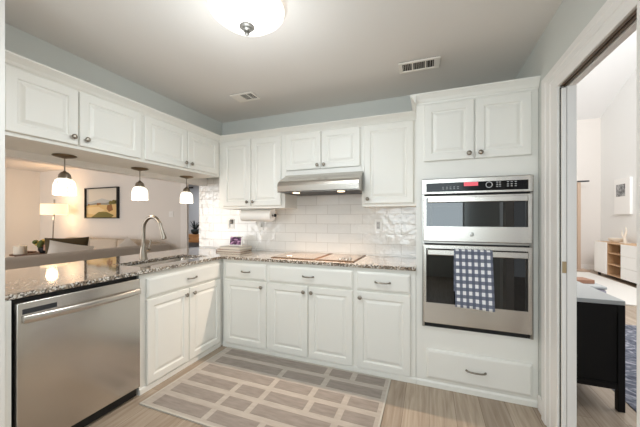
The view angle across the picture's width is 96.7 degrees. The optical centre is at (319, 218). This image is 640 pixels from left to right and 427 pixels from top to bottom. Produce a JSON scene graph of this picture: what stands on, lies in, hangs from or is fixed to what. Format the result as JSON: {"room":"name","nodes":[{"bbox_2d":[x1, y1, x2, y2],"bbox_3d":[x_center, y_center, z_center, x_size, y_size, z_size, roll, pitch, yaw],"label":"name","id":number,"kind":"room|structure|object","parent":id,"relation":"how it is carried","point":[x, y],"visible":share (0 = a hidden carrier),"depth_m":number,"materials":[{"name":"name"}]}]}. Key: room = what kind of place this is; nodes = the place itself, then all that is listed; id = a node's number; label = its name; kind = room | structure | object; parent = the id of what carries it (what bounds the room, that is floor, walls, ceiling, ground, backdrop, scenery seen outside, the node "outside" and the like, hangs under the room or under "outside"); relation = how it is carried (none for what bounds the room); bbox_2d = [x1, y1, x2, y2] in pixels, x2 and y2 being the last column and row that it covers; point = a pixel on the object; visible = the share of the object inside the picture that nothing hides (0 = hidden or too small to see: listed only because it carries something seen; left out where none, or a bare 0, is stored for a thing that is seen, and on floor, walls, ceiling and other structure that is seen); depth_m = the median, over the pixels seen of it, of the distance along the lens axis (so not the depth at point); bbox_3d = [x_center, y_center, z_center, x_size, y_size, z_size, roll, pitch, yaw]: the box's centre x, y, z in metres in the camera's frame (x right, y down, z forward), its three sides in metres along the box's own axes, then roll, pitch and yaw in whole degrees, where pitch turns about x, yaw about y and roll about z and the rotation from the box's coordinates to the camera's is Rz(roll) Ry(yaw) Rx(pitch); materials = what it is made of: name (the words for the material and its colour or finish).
{"room":"kitchen","nodes":[
{"label":"kitchen","id":0,"kind":"room"},
{"bbox_2d":[0,0,4,426],"bbox_3d":[-2.552,0.034,0.178,1.007,2.517,2.996,0,0,21],"label":"wall","id":1,"kind":"structure","parent":0,"point":[2,2],"depth_m":1.39,"materials":[{"name":"white paint"}]},
{"bbox_2d":[5,168,39,257],"bbox_3d":[-8.583,0.034,4.500,0.150,2.517,6.750,0,0,21],"label":"wall","id":2,"kind":"structure","parent":0,"point":[22,187],"depth_m":7.14,"materials":[{"name":"white paint"}]},
{"bbox_2d":[5,148,206,185],"bbox_3d":[-1.908,-0.668,2.710,0.096,0.478,2.185,0,0,21],"label":"wall header","id":3,"kind":"structure","parent":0,"point":[9,153],"depth_m":2.46,"materials":[{"name":"white paint"}]},
{"bbox_2d":[5,65,141,164],"bbox_3d":[-1.855,-0.693,2.028,0.489,0.426,0.953,0,0,21],"label":"upper cabinet","id":4,"kind":"object","parent":3,"relation":"attached to","point":[43,116],"visible":0.98,"depth_m":1.91,"materials":[{"name":"white paint"}]},
{"bbox_2d":[51,153,76,195],"bbox_3d":[-1.932,-0.328,2.154,0.148,0.300,0.148,0,0,21],"label":"pendant lamp","id":5,"kind":"object","parent":4,"relation":"hanging from","point":[63,185],"visible":1,"depth_m":2.12,"materials":[{"name":"white glass"}]},
{"bbox_2d":[5,49,220,142],"bbox_3d":[-1.467,-0.905,2.388,0.082,0.060,1.898,0,0,21],"label":"trim","id":6,"kind":"structure","parent":4,"relation":"attached to","point":[14,60],"depth_m":2.02,"materials":[{"name":"white paint"}]},
{"bbox_2d":[108,115,218,178],"bbox_3d":[-1.514,-0.693,2.916,0.489,0.426,0.946,0,0,21],"label":"upper cabinet","id":7,"kind":"object","parent":3,"relation":"attached to","point":[167,149],"visible":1,"depth_m":2.73,"materials":[{"name":"white paint"}]},
{"bbox_2d":[131,167,148,199],"bbox_3d":[-1.717,-0.328,2.715,0.148,0.300,0.148,0,0,21],"label":"pendant lamp","id":8,"kind":"object","parent":7,"relation":"hanging from","point":[139,192],"visible":1,"depth_m":2.67,"materials":[{"name":"beige glass"}]},
{"bbox_2d":[179,176,193,202],"bbox_3d":[-1.517,-0.328,3.237,0.148,0.300,0.148,0,0,21],"label":"pendant lamp","id":9,"kind":"object","parent":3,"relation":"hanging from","point":[186,196],"visible":1,"depth_m":3.19,"materials":[{"name":"beige glass"}]},
{"bbox_2d":[40,168,180,249],"bbox_3d":[-5.068,0.034,6.628,4.890,2.517,0.040,0,0,21],"label":"wall","id":10,"kind":"structure","parent":0,"point":[163,196],"depth_m":6.38,"materials":[{"name":"white paint"}]},
{"bbox_2d":[84,186,119,217],"bbox_3d":[-5.036,-0.363,6.560,1.140,0.710,0.059,0,0,21],"label":"framed painting","id":11,"kind":"object","parent":10,"relation":"attached to","point":[101,202],"visible":1,"depth_m":6.56,"materials":[{"name":"black"}]},
{"bbox_2d":[181,183,188,248],"bbox_3d":[-2.713,0.034,5.704,0.170,2.517,0.040,0,0,21],"label":"trim","id":12,"kind":"structure","parent":10,"relation":"attached to","point":[184,206],"depth_m":5.69,"materials":[{"name":"white paint"}]},
{"bbox_2d":[5,23,221,134],"bbox_3d":[-1.796,-1.066,2.675,0.330,0.316,2.200,0,0,21],"label":"wall","id":13,"kind":"structure","parent":0,"point":[17,41],"depth_m":2.26,"materials":[{"name":"white paint"}]},
{"bbox_2d":[189,185,198,247],"bbox_3d":[-2.531,0.034,9.463,7.900,2.517,0.150,0,0,21],"label":"wall","id":14,"kind":"structure","parent":0,"point":[193,207],"depth_m":10.12,"materials":[{"name":"grey paint"}]},
{"bbox_2d":[5,0,562,184],"bbox_3d":[-3.044,-1.274,4.492,10.500,0.100,10.900,0,0,21],"label":"ceiling","id":15,"kind":"structure","parent":0,"point":[323,53],"depth_m":2.00,"materials":[{"name":"white paint"}]},
{"bbox_2d":[207,0,283,36],"bbox_3d":[-0.417,-1.133,1.627,0.424,0.180,0.424,0,0,21],"label":"ceiling lamp","id":16,"kind":"object","parent":15,"relation":"attached to","point":[251,18],"visible":1,"depth_m":1.57,"materials":[{"name":"white glass"}]},
{"bbox_2d":[230,91,260,102],"bbox_3d":[-0.746,-1.216,2.846,0.250,0.016,0.175,0,0,21],"label":"ceiling vent","id":17,"kind":"object","parent":15,"relation":"in","point":[245,96],"visible":1,"depth_m":2.84,"materials":[{"name":"grey"}]},
{"bbox_2d":[398,56,440,73],"bbox_3d":[0.785,-1.216,2.257,0.310,0.016,0.165,0,0,20],"label":"ceiling vent","id":18,"kind":"object","parent":15,"relation":"in","point":[432,62],"visible":1,"depth_m":2.25,"materials":[{"name":"grey metal"}]},
{"bbox_2d":[199,95,415,256],"bbox_3d":[0.126,0.034,3.185,3.645,2.517,0.152,0,0,21],"label":"wall","id":19,"kind":"structure","parent":0,"point":[339,224],"depth_m":3.15,"materials":[{"name":"tile"}]},
{"bbox_2d":[228,219,233,228],"bbox_3d":[-1.123,0.064,3.566,0.100,0.124,0.030,0,0,21],"label":"wall outlet","id":20,"kind":"object","parent":19,"relation":"attached to","point":[230,221],"visible":1,"depth_m":3.57,"materials":[{"name":"white plastic"}]},
{"bbox_2d":[219,135,296,209],"bbox_3d":[-0.723,-0.509,3.246,0.854,0.793,0.338,0,0,21],"label":"upper cabinet","id":21,"kind":"object","parent":19,"relation":"attached to","point":[251,170],"visible":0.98,"depth_m":3.11,"materials":[{"name":"white paint"}]},
{"bbox_2d":[219,111,415,142],"bbox_3d":[-0.164,-0.905,2.870,2.165,0.060,0.068,0,0,21],"label":"trim","id":22,"kind":"structure","parent":21,"relation":"attached to","point":[408,115],"depth_m":2.79,"materials":[{"name":"white paint"}]},
{"bbox_3d":[-0.710,-0.065,3.266,0.468,0.093,0.036,0,0,21],"label":"towel holder","id":23,"kind":"object","parent":21,"relation":"attached to","visible":0},
{"bbox_2d":[240,209,274,220],"bbox_3d":[-0.718,-0.037,3.269,0.400,0.134,0.134,0,0,21],"label":"paper towel roll","id":24,"kind":"object","parent":23,"relation":"hanging from","point":[245,215],"visible":0.94,"depth_m":3.21,"materials":[{"name":"white paper"}]},
{"bbox_2d":[252,221,263,249],"bbox_3d":[-0.750,0.198,3.415,0.147,0.357,0.044,0,0,21],"label":"wall outlet","id":25,"kind":"object","parent":19,"relation":"attached to","point":[260,223],"visible":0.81,"depth_m":3.41,"materials":[{"name":"white plastic"}]},
{"bbox_2d":[285,126,361,175],"bbox_3d":[0.057,-0.678,2.947,0.814,0.456,0.338,0,0,21],"label":"upper cabinet","id":26,"kind":"object","parent":19,"relation":"attached to","point":[336,150],"visible":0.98,"depth_m":2.80,"materials":[{"name":"white paint"}]},
{"bbox_2d":[277,171,362,195],"bbox_3d":[0.046,-0.349,2.873,0.813,0.198,0.486,0,0,21],"label":"range hood","id":27,"kind":"object","parent":26,"relation":"attached to","point":[342,183],"visible":0.99,"depth_m":2.69,"materials":[{"name":"silver metal"}]},
{"bbox_2d":[375,220,381,230],"bbox_3d":[0.598,0.068,2.917,0.072,0.116,0.009,0,0,21],"label":"wall outlet","id":28,"kind":"object","parent":19,"relation":"attached to","point":[378,223],"visible":1,"depth_m":2.91,"materials":[{"name":"white plastic"}]},
{"bbox_2d":[362,120,415,207],"bbox_3d":[0.669,-0.509,2.712,0.495,0.793,0.338,0,0,21],"label":"upper cabinet","id":29,"kind":"object","parent":19,"relation":"attached to","point":[388,149],"visible":0.94,"depth_m":2.58,"materials":[{"name":"white paint"}]},
{"bbox_2d":[85,269,636,426],"bbox_3d":[-0.523,1.342,4.222,16.000,0.100,13.200,0,0,21],"label":"floor","id":30,"kind":"structure","parent":0,"point":[407,404],"depth_m":1.91,"materials":[{"name":"brown wood"}]},
{"bbox_2d":[5,300,10,426],"bbox_3d":[-1.842,0.851,1.526,0.628,0.884,0.025,0,0,21],"label":"end panel","id":31,"kind":"object","parent":30,"relation":"on","point":[7,303],"visible":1,"depth_m":1.42,"materials":[{"name":"white paint"}]},
{"bbox_2d":[9,252,44,256],"bbox_3d":[-6.184,1.018,6.135,0.700,0.552,0.700,0,0,21],"label":"side table","id":32,"kind":"object","parent":30,"relation":"on","point":[34,253],"visible":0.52,"depth_m":5.91,"materials":[{"name":"brown wood"}]},
{"bbox_2d":[13,244,26,254],"bbox_3d":[-6.304,0.642,5.988,0.210,0.200,0.210,0,0,21],"label":"candle jar","id":33,"kind":"object","parent":32,"relation":"on","point":[19,249],"visible":1,"depth_m":5.92,"materials":[{"name":"white ceramic"}]},
{"bbox_2d":[32,239,44,252],"bbox_3d":[-6.029,0.591,6.220,0.350,0.303,0.360,0,0,21],"label":"flower pot","id":34,"kind":"object","parent":32,"relation":"on","point":[40,244],"visible":0.59,"depth_m":6.12,"materials":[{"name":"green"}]},
{"bbox_2d":[40,199,67,237],"bbox_3d":[-6.185,0.422,6.628,0.505,1.741,0.490,0,0,21],"label":"floor lamp","id":35,"kind":"object","parent":30,"relation":"on","point":[53,209],"visible":0.7,"depth_m":6.49,"materials":[{"name":"grey fabric"}]},
{"bbox_2d":[11,276,140,426],"bbox_3d":[-1.669,0.854,1.837,0.667,0.876,0.667,0,0,21],"label":"dishwasher","id":36,"kind":"object","parent":30,"relation":"on","point":[75,352],"visible":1,"depth_m":1.67,"materials":[{"name":"silver metal"}]},
{"bbox_2d":[5,237,169,269],"bbox_3d":[-4.881,0.852,4.645,2.760,0.880,3.370,0,0,21],"label":"sectional sofa","id":37,"kind":"object","parent":30,"relation":"on","point":[104,247],"visible":0.32,"depth_m":4.41,"materials":[{"name":"beige fabric"}]},
{"bbox_2d":[44,237,88,253],"bbox_3d":[-4.083,0.561,4.590,0.560,0.522,0.169,0,0,-29],"label":"throw pillow","id":38,"kind":"object","parent":37,"relation":"on","point":[83,240],"visible":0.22,"depth_m":4.60,"materials":[{"name":"brown fabric"}]},
{"bbox_2d":[47,240,94,253],"bbox_3d":[-3.916,0.564,4.459,0.090,0.483,0.630,0,0,41],"label":"throw pillow","id":39,"kind":"object","parent":37,"relation":"on","point":[54,246],"visible":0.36,"depth_m":4.40,"materials":[{"name":"white fabric"}]},
{"bbox_2d":[90,238,119,249],"bbox_3d":[-4.448,0.617,5.941,0.840,0.410,0.200,0,0,21],"label":"cushion","id":40,"kind":"object","parent":37,"relation":"on","point":[99,243],"depth_m":5.84,"materials":[{"name":"beige fabric"}]},
{"bbox_2d":[117,236,136,246],"bbox_3d":[-3.601,0.565,5.324,0.478,0.473,0.117,0,0,-9],"label":"throw pillow","id":41,"kind":"object","parent":37,"relation":"on","point":[127,241],"visible":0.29,"depth_m":5.31,"materials":[{"name":"white fabric"}]},
{"bbox_2d":[117,239,149,245],"bbox_3d":[-3.701,0.617,5.655,0.720,0.410,0.200,0,0,21],"label":"cushion","id":42,"kind":"object","parent":37,"relation":"on","point":[137,241],"depth_m":5.56,"materials":[{"name":"beige fabric"}]},
{"bbox_2d":[135,257,220,395],"bbox_3d":[-1.424,0.851,2.583,0.653,0.884,0.864,0,0,21],"label":"base cabinet","id":43,"kind":"object","parent":30,"relation":"on","point":[180,307],"visible":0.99,"depth_m":2.38,"materials":[{"name":"white paint"}]},
{"bbox_2d":[189,234,198,242],"bbox_3d":[-4.299,0.912,9.738,1.300,0.760,0.442,0,0,21],"label":"console","id":44,"kind":"object","parent":30,"relation":"on","point":[194,238],"visible":0.22,"depth_m":9.48,"materials":[{"name":"brown wood"}]},
{"bbox_2d":[190,220,198,233],"bbox_3d":[-4.222,0.288,9.678,0.391,0.489,0.392,0,0,-34],"label":"potted plant","id":45,"kind":"object","parent":44,"relation":"on","point":[194,230],"visible":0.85,"depth_m":9.60,"materials":[{"name":"black plant"}]},
{"bbox_2d":[191,229,198,233],"bbox_3d":[-4.239,0.447,9.673,0.280,0.170,0.280,0,0,21],"label":"flower pot","id":46,"kind":"object","parent":44,"relation":"on","point":[194,231],"depth_m":9.57,"materials":[{"name":"black ceramic"}]},
{"bbox_2d":[220,259,222,344],"bbox_3d":[-1.175,0.851,3.275,0.580,0.884,0.605,0,0,21],"label":"cabinet filler","id":47,"kind":"object","parent":30,"relation":"on","point":[221,260],"visible":0.14,"depth_m":2.91,"materials":[{"name":"white paint"}]},
{"bbox_2d":[223,259,267,354],"bbox_3d":[-0.644,0.851,3.054,0.526,0.884,0.638,0,0,21],"label":"base cabinet","id":48,"kind":"object","parent":30,"relation":"on","point":[245,283],"visible":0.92,"depth_m":2.78,"materials":[{"name":"white paint"}]},
{"bbox_2d":[139,347,390,426],"bbox_3d":[-0.344,1.288,2.133,1.600,0.008,0.937,0,0,21],"label":"kitchen rug","id":49,"kind":"object","parent":30,"relation":"on","point":[235,387],"visible":1,"depth_m":2.07,"materials":[{"name":"grey fabric"}]},
{"bbox_2d":[268,262,354,371],"bbox_3d":[-0.004,0.851,2.809,0.844,0.884,0.638,0,0,21],"label":"base cabinet","id":50,"kind":"object","parent":30,"relation":"on","point":[311,308],"visible":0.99,"depth_m":2.53,"materials":[{"name":"white paint"}]},
{"bbox_2d":[5,247,415,300],"bbox_3d":[-0.747,0.393,2.265,2.823,0.030,2.189,0,0,21],"label":"countertop","id":51,"kind":"structure","parent":50,"relation":"on","point":[29,281],"depth_m":2.30,"materials":[{"name":"stone"}]},
{"bbox_2d":[139,215,166,258],"bbox_3d":[-1.556,0.173,2.674,0.301,0.410,0.112,0,0,21],"label":"faucet","id":52,"kind":"object","parent":51,"relation":"on","point":[143,249],"visible":1,"depth_m":2.67,"materials":[{"name":"silver metal"}]},
{"bbox_2d":[129,257,192,266],"bbox_3d":[-1.425,0.506,2.624,0.364,0.192,0.734,0,0,21],"label":"sink","id":53,"kind":"object","parent":51,"relation":"in","point":[181,258],"visible":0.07,"depth_m":2.77,"materials":[{"name":"silver metal"}]},
{"bbox_2d":[216,249,250,251],"bbox_3d":[-1.011,0.365,3.354,0.320,0.026,0.240,0,0,17],"label":"cookbook","id":54,"kind":"object","parent":51,"relation":"on","point":[217,250],"visible":0.71,"depth_m":3.26,"materials":[{"name":"brown paper"}]},
{"bbox_2d":[220,245,251,249],"bbox_3d":[-0.986,0.337,3.350,0.300,0.030,0.220,0,0,26],"label":"cookbook","id":55,"kind":"object","parent":54,"relation":"on","point":[242,247],"visible":0.89,"depth_m":3.29,"materials":[{"name":"grey paper"}]},
{"bbox_2d":[229,236,242,245],"bbox_3d":[-0.993,0.264,3.393,0.170,0.114,0.065,0,0,17],"label":"smart display","id":56,"kind":"object","parent":55,"relation":"on","point":[234,240],"visible":1,"depth_m":3.37,"materials":[{"name":"white plastic"}]},
{"bbox_2d":[271,252,365,261],"bbox_3d":[-0.004,0.366,2.840,0.830,0.023,0.480,0,0,21],"label":"cooktop","id":57,"kind":"object","parent":51,"relation":"in","point":[295,255],"visible":1,"depth_m":2.78,"materials":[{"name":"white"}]},
{"bbox_2d":[355,267,415,383],"bbox_3d":[0.619,0.851,2.570,0.489,0.884,0.638,0,0,21],"label":"base cabinet","id":58,"kind":"object","parent":30,"relation":"on","point":[385,299],"visible":0.94,"depth_m":2.30,"materials":[{"name":"white paint"}]},
{"bbox_2d":[416,89,537,407],"bbox_3d":[1.220,0.170,2.340,0.793,2.245,0.638,0,0,21],"label":"tall cabinet","id":59,"kind":"object","parent":30,"relation":"on","point":[494,135],"visible":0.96,"depth_m":2.07,"materials":[{"name":"white paint"}]},
{"bbox_2d":[410,94,415,113],"bbox_3d":[0.830,-0.922,2.491,0.041,0.072,0.635,0,0,21],"label":"trim","id":60,"kind":"structure","parent":59,"relation":"attached to","point":[413,96],"depth_m":2.23,"materials":[{"name":"white paint"}]},
{"bbox_2d":[422,175,533,339],"bbox_3d":[1.206,0.262,2.288,0.716,1.128,0.574,0,0,21],"label":"double oven","id":61,"kind":"object","parent":59,"relation":"in","point":[496,214],"visible":0.99,"depth_m":2.04,"materials":[{"name":"silver metal"}]},
{"bbox_2d":[454,249,494,311],"bbox_3d":[1.094,0.437,2.026,0.258,0.430,0.034,0,0,21],"label":"dish towel","id":62,"kind":"object","parent":61,"relation":"hanging from","point":[473,269],"visible":1,"depth_m":2.02,"materials":[{"name":"fabric"}]},
{"bbox_2d":[416,75,540,105],"bbox_3d":[1.115,-0.922,2.068,0.794,0.072,0.049,0,0,21],"label":"trim","id":63,"kind":"structure","parent":59,"relation":"attached to","point":[529,83],"depth_m":2.05,"materials":[{"name":"white paint"}]},
{"bbox_2d":[577,180,589,271],"bbox_3d":[6.483,0.172,7.106,0.360,2.240,0.320,0,0,21],"label":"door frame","id":64,"kind":"structure","parent":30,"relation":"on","point":[578,182],"depth_m":7.08,"materials":[{"name":"beige wood"}]},
{"bbox_2d":[585,283,606,292],"bbox_3d":[3.313,1.072,4.005,0.840,0.440,0.640,0,0,21],"label":"ottoman","id":65,"kind":"object","parent":30,"relation":"on","point":[597,286],"visible":0.14,"depth_m":3.60,"materials":[{"name":"grey fabric"}]},
{"bbox_2d":[577,277,594,283],"bbox_3d":[3.460,0.827,3.830,0.280,0.050,0.200,0,0,6],"label":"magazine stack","id":66,"kind":"object","parent":65,"relation":"on","point":[583,280],"visible":0.5,"depth_m":3.73,"materials":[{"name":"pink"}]},
{"bbox_2d":[577,281,624,412],"bbox_3d":[2.019,0.920,2.402,0.385,0.745,0.950,0,0,21],"label":"sideboard","id":67,"kind":"object","parent":30,"relation":"on","point":[600,315],"visible":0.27,"depth_m":1.94,"materials":[{"name":"black wood"}]},
{"bbox_2d":[577,272,636,305],"bbox_3d":[4.971,1.282,5.704,1.900,0.020,3.000,0,0,21],"label":"shag rug","id":68,"kind":"object","parent":30,"relation":"on","point":[626,293],"visible":0.31,"depth_m":5.19,"materials":[{"name":"white carpet"}]},
{"bbox_2d":[594,241,636,283],"bbox_3d":[6.321,0.905,5.802,0.408,0.775,1.750,0,0,21],"label":"console","id":69,"kind":"object","parent":30,"relation":"on","point":[608,259],"visible":0.99,"depth_m":6.16,"materials":[{"name":"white wood"}]},
{"bbox_2d":[608,263,620,266],"bbox_3d":[6.372,0.982,5.932,0.366,0.020,0.490,0,0,21],"label":"shelf","id":70,"kind":"object","parent":69,"relation":"attached to","point":[609,264],"depth_m":6.11,"materials":[{"name":"brown wood"}]},
{"bbox_2d":[608,238,622,242],"bbox_3d":[6.505,0.472,6.240,0.280,0.090,0.280,0,0,21],"label":"bowl","id":71,"kind":"object","parent":69,"relation":"on","point":[617,240],"visible":0.77,"depth_m":6.18,"materials":[{"name":"beige"}]},
{"bbox_2d":[619,227,630,243],"bbox_3d":[6.405,0.346,5.981,0.100,0.341,0.205,0,0,21],"label":"sculpture","id":72,"kind":"object","parent":69,"relation":"on","point":[626,230],"visible":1,"depth_m":5.96,"materials":[{"name":"beige ceramic"}]},
{"bbox_2d":[612,324,636,411],"bbox_3d":[3.319,1.287,2.107,2.110,0.010,2.800,0,0,21],"label":"patterned rug","id":73,"kind":"object","parent":30,"relation":"on","point":[630,330],"visible":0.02,"depth_m":2.47,"materials":[{"name":"fabric"}]},
{"bbox_2d":[515,0,636,426],"bbox_3d":[0.813,0.020,0.069,0.070,2.545,5.200,0,0,21],"label":"wall","id":74,"kind":"structure","parent":0,"point":[571,17],"depth_m":1.64,"materials":[{"name":"white paint"}]},
{"bbox_2d":[538,395,540,413],"bbox_3d":[1.465,1.242,1.886,0.014,0.100,0.088,0,0,21],"label":"baseboard","id":75,"kind":"structure","parent":74,"relation":"attached to","point":[539,396],"depth_m":1.90,"materials":[{"name":"white paint"}]},
{"bbox_2d":[560,87,564,426],"bbox_3d":[1.388,0.270,1.628,0.028,2.044,0.004,0,0,21],"label":"trim","id":76,"kind":"structure","parent":74,"relation":"attached to","point":[560,87],"depth_m":1.63,"materials":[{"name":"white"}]},
{"bbox_2d":[561,87,566,426],"bbox_3d":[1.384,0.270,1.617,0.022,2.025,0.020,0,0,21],"label":"door","id":77,"kind":"structure","parent":74,"relation":"in","point":[563,90],"depth_m":1.61,"materials":[{"name":"white paint"}]},
{"bbox_2d":[541,0,639,426],"bbox_3d":[1.257,0.199,1.358,0.024,2.187,1.045,0,0,21],"label":"trim","id":78,"kind":"structure","parent":74,"relation":"attached to","point":[612,13],"depth_m":1.66,"materials":[{"name":"white paint"}]},
{"bbox_2d":[560,9,636,86],"bbox_3d":[1.277,-0.758,1.325,0.033,0.008,0.648,0,0,21],"label":"trim","id":79,"kind":"structure","parent":74,"relation":"attached to","point":[633,16],"depth_m":1.25,"materials":[{"name":"brown"}]},
{"bbox_2d":[566,19,636,426],"bbox_3d":[1.284,0.265,1.296,0.074,2.054,0.699,0,0,21],"label":"trim","id":80,"kind":"structure","parent":74,"relation":"attached to","point":[571,89],"depth_m":1.60,"materials":[{"name":"white paint"}]},
{"bbox_2d":[577,118,600,264],"bbox_3d":[5.674,-0.638,7.817,3.400,3.860,0.150,0,0,21],"label":"wall","id":81,"kind":"structure","parent":0,"point":[588,130],"depth_m":7.27,"materials":[{"name":"white paint"}]},
{"bbox_2d":[581,264,593,269],"bbox_3d":[5.620,1.232,7.747,3.150,0.120,0.020,0,0,21],"label":"baseboard","id":82,"kind":"structure","parent":81,"relation":"attached to","point":[583,266],"depth_m":7.27,"materials":[{"name":"white paint"}]},
{"bbox_2d":[577,30,636,119],"bbox_3d":[3.984,-4.643,3.619,3.250,4.190,8.900,0,0,21],"label":"ceiling","id":83,"kind":"structure","parent":0,"point":[598,89],"depth_m":6.32,"materials":[{"name":"white paint"}]},
{"bbox_2d":[601,68,636,243],"bbox_3d":[5.572,-2.808,3.010,0.150,8.200,8.900,0,0,21],"label":"wall","id":84,"kind":"structure","parent":0,"point":[619,121],"depth_m":6.49,"materials":[{"name":"white paint"}]},
{"bbox_2d":[614,177,632,213],"bbox_3d":[6.731,-0.498,6.325,0.050,0.800,0.550,0,0,21],"label":"wall picture","id":85,"kind":"object","parent":84,"relation":"attached to","point":[623,187],"visible":1,"depth_m":6.27,"materials":[{"name":"white paper"}]},
{"bbox_2d":[616,184,624,196],"bbox_3d":[6.723,-0.633,6.371,0.001,0.270,0.320,0,0,21],"label":"print","id":86,"kind":"object","parent":85,"relation":"attached to","point":[620,188],"depth_m":6.37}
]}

